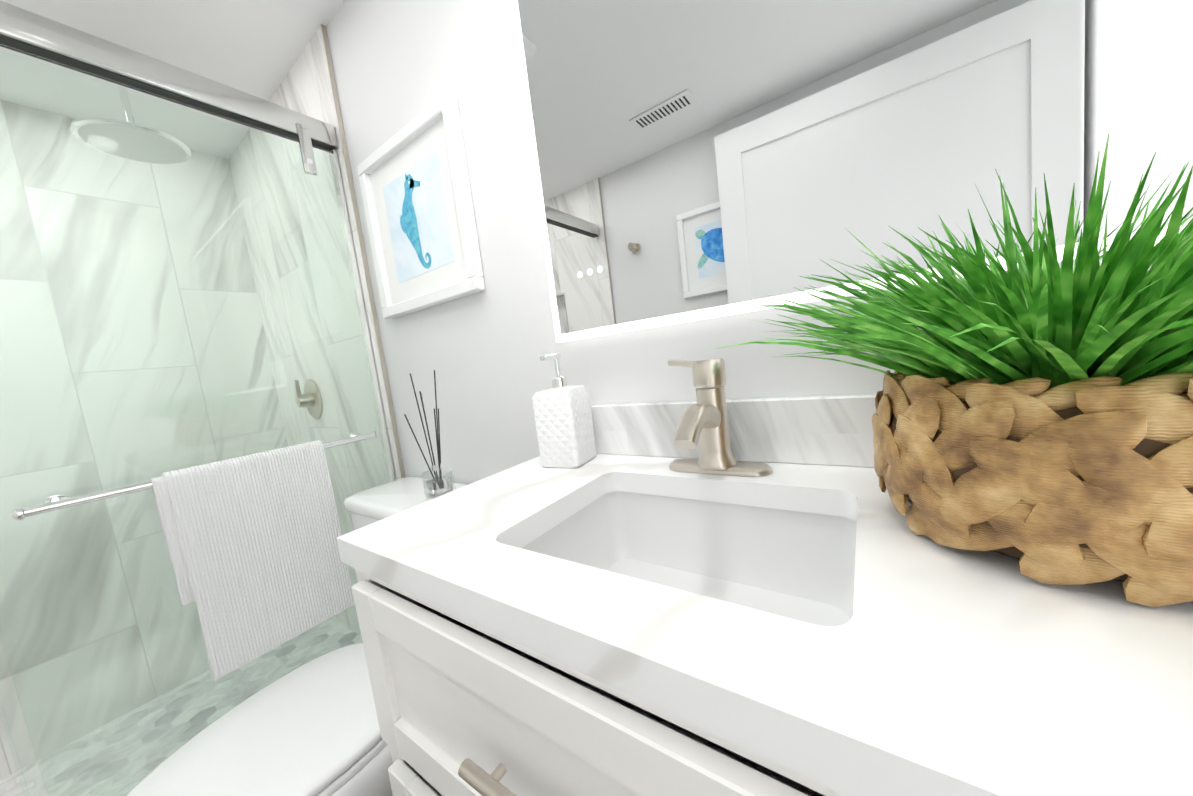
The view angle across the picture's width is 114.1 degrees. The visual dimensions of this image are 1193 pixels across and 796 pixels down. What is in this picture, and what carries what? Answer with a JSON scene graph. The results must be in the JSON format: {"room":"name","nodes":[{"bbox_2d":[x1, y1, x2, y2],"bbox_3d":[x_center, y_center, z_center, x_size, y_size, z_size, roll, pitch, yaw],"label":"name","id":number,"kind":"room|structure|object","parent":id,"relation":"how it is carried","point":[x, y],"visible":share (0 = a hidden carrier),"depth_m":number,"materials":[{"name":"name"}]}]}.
{"room":"bathroom","nodes":[
{"label":"bathroom","id":0,"kind":"room"},
{"bbox_2d":[0,0,343,158],"bbox_3d":[-0.913,-1.100,0.285,3.270,0.100,1.822,-3,7,35],"label":"ceiling","id":1,"kind":"structure","parent":0,"point":[256,48],"depth_m":1.22,"materials":[{"name":"white paint"}]},
{"bbox_2d":[70,85,191,163],"bbox_3d":[-1.484,-0.938,1.218,0.250,0.270,0.250,-3,7,35],"label":"shower head","id":2,"kind":"object","parent":1,"relation":"attached to","point":[152,134],"depth_m":1.21},
{"bbox_2d":[326,0,1188,483],"bbox_3d":[-0.291,-0.065,1.096,3.270,2.260,0.120,-3,7,35],"label":"wall","id":3,"kind":"structure","parent":0,"point":[398,64],"depth_m":0.93,"materials":[{"name":"white paint"}]},
{"bbox_2d":[229,26,400,635],"bbox_3d":[-1.143,-0.020,1.614,1.062,2.248,0.012,-3,7,35],"label":"wall tiles","id":4,"kind":"structure","parent":3,"relation":"attached to","point":[304,87],"depth_m":1.51,"materials":[{"name":"tile"}]},
{"bbox_2d":[294,380,322,418],"bbox_3d":[-1.237,0.009,1.633,0.170,0.174,0.071,-3,7,35],"label":"shower valve","id":5,"kind":"object","parent":4,"relation":"attached to","point":[314,389],"depth_m":1.63,"materials":[{"name":"silver metal"}]},
{"bbox_2d":[320,24,405,477],"bbox_3d":[-0.708,-0.035,1.309,0.004,2.259,0.014,-3,7,35],"label":"trim","id":6,"kind":"structure","parent":3,"relation":"attached to","point":[359,230],"depth_m":1.26,"materials":[{"name":"silver metal"}]},
{"bbox_2d":[357,91,484,318],"bbox_3d":[-0.502,-0.487,1.070,0.460,0.460,0.029,-3,7,35],"label":"framed picture","id":7,"kind":"object","parent":3,"relation":"attached to","point":[417,198],"visible":1,"depth_m":1.04,"materials":[{"name":"white wood"}]},
{"bbox_2d":[511,0,1192,342],"bbox_3d":[0.301,-0.560,0.499,1.055,0.844,0.030,-3,7,35],"label":"led mirror","id":8,"kind":"object","parent":3,"relation":"attached to","point":[693,160],"visible":0.98,"depth_m":0.53,"materials":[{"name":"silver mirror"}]},
{"bbox_3d":[-0.151,1.207,0.191,2.105,0.100,1.822,-3,7,35],"label":"floor","id":9,"kind":"structure","parent":0,"visible":0},
{"bbox_2d":[125,476,468,795],"bbox_3d":[-0.604,0.717,0.903,0.477,0.831,0.769,-3,7,35],"label":"toilet","id":10,"kind":"object","parent":9,"relation":"on","point":[310,728],"visible":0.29,"depth_m":0.79,"materials":[{"name":"white ceramic"}]},
{"bbox_2d":[404,370,455,498],"bbox_3d":[-0.441,0.098,1.002,0.111,0.330,0.087,-3,7,35],"label":"reed diffuser","id":11,"kind":"object","parent":10,"relation":"on","point":[437,486],"visible":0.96,"depth_m":1.01,"materials":[{"name":"clear glass"}]},
{"bbox_2d":[336,394,1192,795],"bbox_3d":[0.244,0.551,0.457,1.051,1.044,0.501,-3,7,35],"label":"bathroom vanity","id":12,"kind":"object","parent":9,"relation":"on","point":[626,610],"visible":0.94,"depth_m":0.32,"materials":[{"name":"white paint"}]},
{"bbox_2d":[532,353,596,467],"bbox_3d":[-0.068,0.021,0.775,0.088,0.221,0.092,-4,7,27],"label":"soap dispenser","id":13,"kind":"object","parent":12,"relation":"on","point":[564,422],"visible":1,"depth_m":0.74,"materials":[{"name":"white ceramic"}]},
{"bbox_2d":[668,358,771,476],"bbox_3d":[0.159,0.032,0.580,0.164,0.184,0.160,-3,7,35],"label":"faucet","id":14,"kind":"object","parent":12,"relation":"on","point":[705,417],"visible":1,"depth_m":0.60,"materials":[{"name":"silver metal"}]},
{"bbox_2d":[716,134,1192,606],"bbox_3d":[0.361,-0.022,0.286,0.546,0.301,0.403,-3,7,35],"label":"potted grass plant","id":15,"kind":"object","parent":12,"relation":"on","point":[1033,417],"visible":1,"depth_m":0.26,"materials":[{"name":"plant"}]},
{"bbox_3d":[-2.096,0.139,1.265,0.108,2.260,1.702,-3,7,35],"label":"wall","id":16,"kind":"structure","parent":0,"visible":0},
{"bbox_2d":[0,100,287,779],"bbox_3d":[-2.014,0.121,1.278,0.012,2.248,1.558,-3,7,35],"label":"wall tile","id":17,"kind":"structure","parent":16,"relation":"attached to","point":[8,761],"depth_m":1.47,"materials":[{"name":"tile"}]},
{"label":"outside","id":18,"kind":"structure","parent":0,"visible":0},
{"bbox_2d":[0,617,361,795],"bbox_3d":[-1.489,1.267,1.129,1.165,0.112,1.822,-3,7,35],"label":"floor","id":19,"kind":"structure","parent":18,"point":[11,785],"depth_m":1.39,"materials":[{"name":"tile"}]},
{"bbox_3d":[-1.065,1.160,0.815,0.100,0.085,1.556,-3,7,35],"label":"sill","id":20,"kind":"structure","parent":0,"visible":0},
{"bbox_2d":[0,0,395,795],"bbox_3d":[-1.176,0.183,0.715,0.062,1.890,1.544,-3,7,35],"label":"shower door","id":21,"kind":"structure","parent":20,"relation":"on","point":[26,32],"depth_m":0.92,"materials":[{"name":"clear glass"}]},
{"bbox_2d":[12,431,379,680],"bbox_3d":[-0.881,0.398,1.020,0.084,0.505,0.666,-3,7,35],"label":"towel rail","id":22,"kind":"object","parent":21,"relation":"attached to","point":[260,567],"visible":1,"depth_m":0.97,"materials":[{"name":"white fabric"}]}
]}

